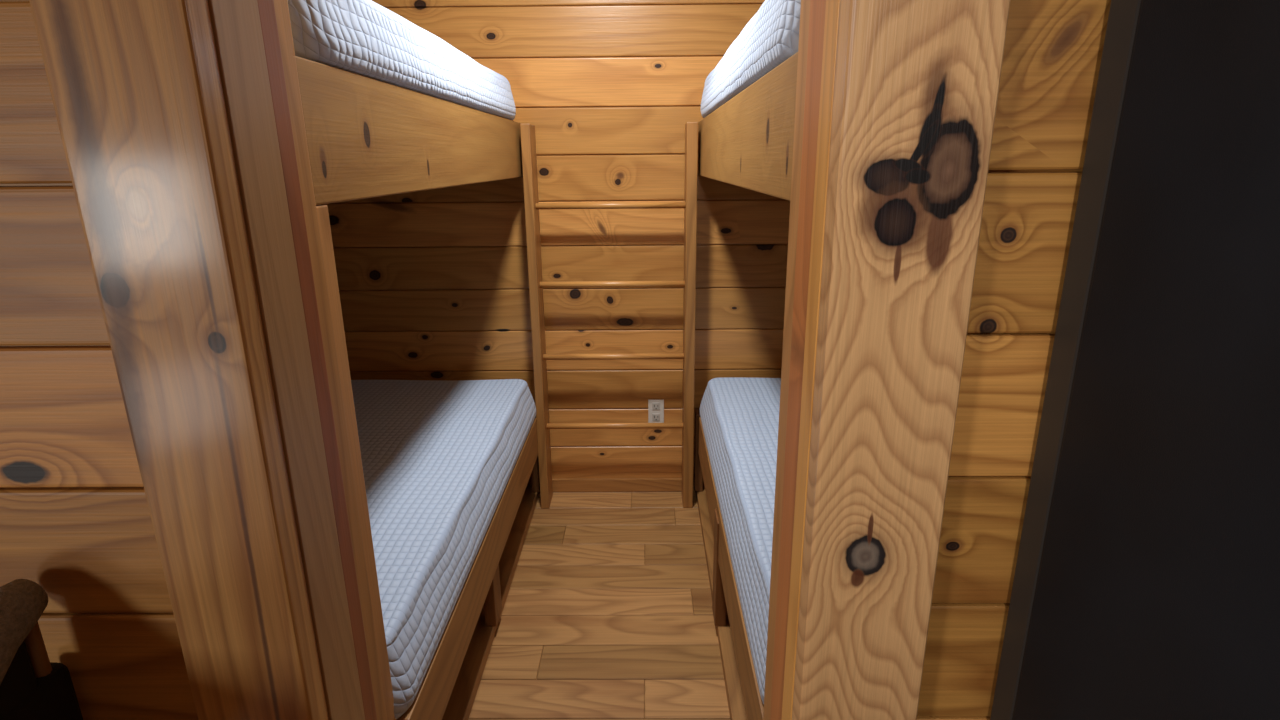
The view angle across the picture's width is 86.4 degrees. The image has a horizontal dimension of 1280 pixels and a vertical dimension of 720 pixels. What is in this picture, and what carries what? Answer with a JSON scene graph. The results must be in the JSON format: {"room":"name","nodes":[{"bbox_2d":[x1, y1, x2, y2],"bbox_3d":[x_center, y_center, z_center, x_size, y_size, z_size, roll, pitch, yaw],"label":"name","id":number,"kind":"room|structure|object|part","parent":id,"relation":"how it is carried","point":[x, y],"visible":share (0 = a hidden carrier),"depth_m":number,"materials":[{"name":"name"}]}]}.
{"room":"cabin living room","nodes":[
{"label":"cabin living room","id":0,"kind":"room"},
{"bbox_2d":[0,0,1110,719],"bbox_3d":[-0.443,-0.011,0.832,4.900,2.500,0.093,0,16,1],"label":"wall","id":1,"kind":"structure","parent":0,"point":[76,522],"depth_m":0.80,"materials":[{"name":"brown wood"}]},
{"bbox_2d":[29,0,328,719],"bbox_3d":[-0.501,0.157,0.812,0.149,2.190,0.042,0,16,1],"label":"trim","id":2,"kind":"structure","parent":1,"relation":"attached to","point":[136,89],"depth_m":0.74,"materials":[{"name":"brown wood"}]},
{"bbox_2d":[207,0,364,719],"bbox_3d":[-0.440,0.200,0.893,0.032,2.060,0.091,0,16,1],"label":"trim","id":3,"kind":"structure","parent":1,"relation":"attached to","point":[236,25],"depth_m":0.82,"materials":[{"name":"brown wood"}]},
{"bbox_2d":[257,0,376,719],"bbox_3d":[-0.488,0.181,0.958,0.125,2.060,0.040,0,16,1],"label":"trim","id":4,"kind":"structure","parent":1,"relation":"attached to","point":[266,8],"depth_m":0.89,"materials":[{"name":"brown wood"}]},
{"bbox_2d":[770,0,825,719],"bbox_3d":[0.273,0.181,0.936,0.134,2.060,0.088,0,16,1],"label":"trim","id":5,"kind":"structure","parent":1,"relation":"attached to","point":[817,7],"depth_m":0.88,"materials":[{"name":"brown wood"}]},
{"bbox_2d":[782,0,839,719],"bbox_3d":[0.219,0.202,0.868,0.033,2.060,0.051,0,16,1],"label":"trim","id":6,"kind":"structure","parent":1,"relation":"attached to","point":[832,6],"depth_m":0.80,"materials":[{"name":"brown wood"}]},
{"bbox_2d":[792,0,1010,719],"bbox_3d":[0.278,0.152,0.805,0.151,2.190,0.042,0,16,1],"label":"trim","id":7,"kind":"structure","parent":1,"relation":"attached to","point":[917,82],"depth_m":0.73,"materials":[{"name":"brown wood"}]},
{"bbox_2d":[322,0,789,478],"bbox_3d":[-0.113,-0.608,2.855,2.970,2.500,0.100,0,16,1],"label":"wall","id":8,"kind":"structure","parent":0,"point":[433,284],"depth_m":2.85,"materials":[{"name":"brown wood"}]},
{"bbox_2d":[527,478,703,491],"bbox_3d":[-0.103,0.577,3.143,2.770,0.064,0.016,0,16,1],"label":"baseboard","id":9,"kind":"structure","parent":8,"relation":"attached to","point":[559,484],"depth_m":3.13,"materials":[{"name":"brown wood"}]},
{"bbox_2d":[648,400,663,422],"bbox_3d":[0.072,0.232,3.043,0.070,0.114,0.010,0,16,1],"label":"power outlet","id":10,"kind":"object","parent":8,"relation":"attached to","point":[655,407],"visible":0.91,"depth_m":3.04,"materials":[{"name":"white plastic"}]},
{"bbox_2d":[652,414,659,420],"bbox_3d":[0.072,0.256,3.049,0.034,0.034,0.005,0,16,1],"label":"socket","id":11,"kind":"object","parent":10,"relation":"attached to","point":[655,417],"depth_m":3.05,"materials":[{"name":"beige plastic"}]},
{"bbox_2d":[652,403,659,409],"bbox_3d":[0.072,0.206,3.034,0.034,0.034,0.005,0,16,1],"label":"socket","id":12,"kind":"object","parent":10,"relation":"attached to","point":[655,406],"depth_m":3.03,"materials":[{"name":"beige plastic"}]},
{"bbox_2d":[468,492,729,719],"bbox_3d":[-0.436,1.424,0.557,5.100,0.100,5.660,0,16,1],"label":"floor","id":13,"kind":"structure","parent":0,"point":[607,614],"depth_m":2.27,"materials":[{"name":"brown wood"}]},
{"bbox_2d":[0,579,82,719],"bbox_3d":[-0.965,0.846,0.618,0.530,0.988,0.776,0,16,1],"label":"dining chair","id":14,"kind":"object","parent":13,"relation":"on","point":[32,687],"visible":1,"depth_m":0.83,"materials":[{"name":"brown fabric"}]},
{"bbox_3d":[-0.765,0.443,0.498,0.068,0.150,0.776,0,16,1],"label":"rail","id":15,"kind":"part","parent":14,"relation":"part of","materials":[{"name":"brown wood"}]},
{"bbox_3d":[-0.766,0.631,0.561,0.050,0.425,0.761,0,16,1],"label":"backrest","id":16,"kind":"part","parent":14,"relation":"part of","materials":[{"name":"black fabric"}]},
{"bbox_2d":[274,0,539,719],"bbox_3d":[-0.969,-0.171,1.924,1.050,2.200,1.935,0,16,1],"label":"bunk bed","id":17,"kind":"object","parent":13,"relation":"on","point":[355,136],"visible":0.37,"depth_m":1.27,"materials":[{"name":"brown wood"}]},
{"bbox_3d":[-0.490,0.085,1.037,0.040,2.200,0.095,0,16,1],"label":"post","id":18,"kind":"part","parent":17,"relation":"part of","materials":[{"name":"brown wood"}]},
{"bbox_3d":[-0.487,0.426,1.208,0.038,1.369,0.041,0,16,1],"label":"support post","id":19,"kind":"part","parent":17,"relation":"part of","materials":[{"name":"brown wood"}]},
{"bbox_2d":[288,0,515,119],"bbox_3d":[-0.965,-0.745,1.758,1.008,0.164,1.747,0,16,1],"label":"mattress","id":20,"kind":"object","parent":17,"relation":"on","point":[365,38],"visible":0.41,"depth_m":1.29,"materials":[{"name":"white fabric"}]},
{"bbox_3d":[-0.488,-0.582,1.849,0.038,0.203,1.840,0,16,1],"label":"rail","id":21,"kind":"part","parent":17,"relation":"part of","materials":[{"name":"brown wood"}]},
{"bbox_2d":[351,379,535,718],"bbox_3d":[-0.939,0.384,2.079,1.003,0.164,1.722,0,16,1],"label":"mattress","id":22,"kind":"object","parent":17,"relation":"on","point":[439,458],"visible":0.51,"depth_m":1.95,"materials":[{"name":"white fabric"}]},
{"bbox_3d":[-0.457,0.546,2.102,0.038,0.165,1.600,0,16,1],"label":"rail","id":23,"kind":"part","parent":17,"relation":"part of","materials":[{"name":"brown wood"}]},
{"bbox_3d":[-0.512,0.852,2.263,0.088,0.038,1.825,0,16,1],"label":"floor plate","id":24,"kind":"part","parent":17,"relation":"part of","materials":[{"name":"brown wood"}]},
{"bbox_3d":[-0.478,0.666,2.174,0.036,0.368,0.090,0,16,1],"label":"leg","id":25,"kind":"part","parent":17,"relation":"part of","materials":[{"name":"brown wood"}]},
{"bbox_3d":[-0.472,0.407,3.054,0.036,0.368,0.085,0,16,1],"label":"leg","id":26,"kind":"part","parent":17,"relation":"part of","materials":[{"name":"brown wood"}]},
{"bbox_2d":[520,122,697,508],"bbox_3d":[-0.108,-0.136,2.835,0.667,1.605,0.135,0,16,1],"label":"ladder","id":27,"kind":"object","parent":13,"relation":"on","point":[528,138],"visible":1,"depth_m":2.77,"materials":[{"name":"brown wood"}]},
{"bbox_2d":[693,0,809,719],"bbox_3d":[0.741,-0.181,1.909,1.030,2.200,1.935,0,16,1],"label":"bunk bed","id":28,"kind":"object","parent":13,"relation":"on","point":[753,141],"visible":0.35,"depth_m":1.37,"materials":[{"name":"brown wood"}]},
{"bbox_3d":[0.262,0.403,3.048,0.036,0.368,0.085,0,16,1],"label":"leg","id":29,"kind":"part","parent":28,"relation":"part of","materials":[{"name":"brown wood"}]},
{"bbox_3d":[0.256,0.661,2.167,0.036,0.368,0.090,0,16,1],"label":"leg","id":30,"kind":"part","parent":28,"relation":"part of","materials":[{"name":"brown wood"}]},
{"bbox_3d":[0.294,0.848,2.256,0.088,0.038,1.825,0,16,1],"label":"floor plate","id":31,"kind":"part","parent":28,"relation":"part of","materials":[{"name":"brown wood"}]},
{"bbox_3d":[0.260,0.548,2.074,0.038,0.165,1.645,0,16,1],"label":"rail","id":32,"kind":"part","parent":28,"relation":"part of","materials":[{"name":"brown wood"}]},
{"bbox_2d":[700,377,780,703],"bbox_3d":[0.737,0.374,2.064,0.993,0.164,1.722,0,16,1],"label":"mattress","id":33,"kind":"object","parent":28,"relation":"on","point":[739,416],"visible":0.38,"depth_m":1.99,"materials":[{"name":"white fabric"}]},
{"bbox_3d":[0.244,-0.586,1.843,0.038,0.203,1.840,0,16,1],"label":"rail","id":34,"kind":"part","parent":28,"relation":"part of","materials":[{"name":"brown wood"}]},
{"bbox_2d":[700,0,800,117],"bbox_3d":[0.713,-0.754,1.743,0.998,0.164,1.747,0,16,1],"label":"mattress","id":35,"kind":"object","parent":28,"relation":"on","point":[770,37],"visible":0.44,"depth_m":1.27,"materials":[{"name":"white fabric"}]},
{"bbox_3d":[0.240,0.081,1.030,0.040,2.200,0.095,0,16,1],"label":"post","id":36,"kind":"part","parent":28,"relation":"part of","materials":[{"name":"brown wood"}]},
{"bbox_2d":[990,0,1279,719],"bbox_3d":[0.833,0.457,0.443,0.747,1.800,0.873,0,16,1],"label":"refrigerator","id":37,"kind":"object","parent":13,"relation":"on","point":[1146,586],"visible":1,"depth_m":0.59,"materials":[{"name":"metal"}]},
{"bbox_3d":[0.835,0.321,0.833,0.745,1.740,0.046,0,16,1],"label":"panel","id":38,"kind":"part","parent":37,"relation":"part of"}
]}

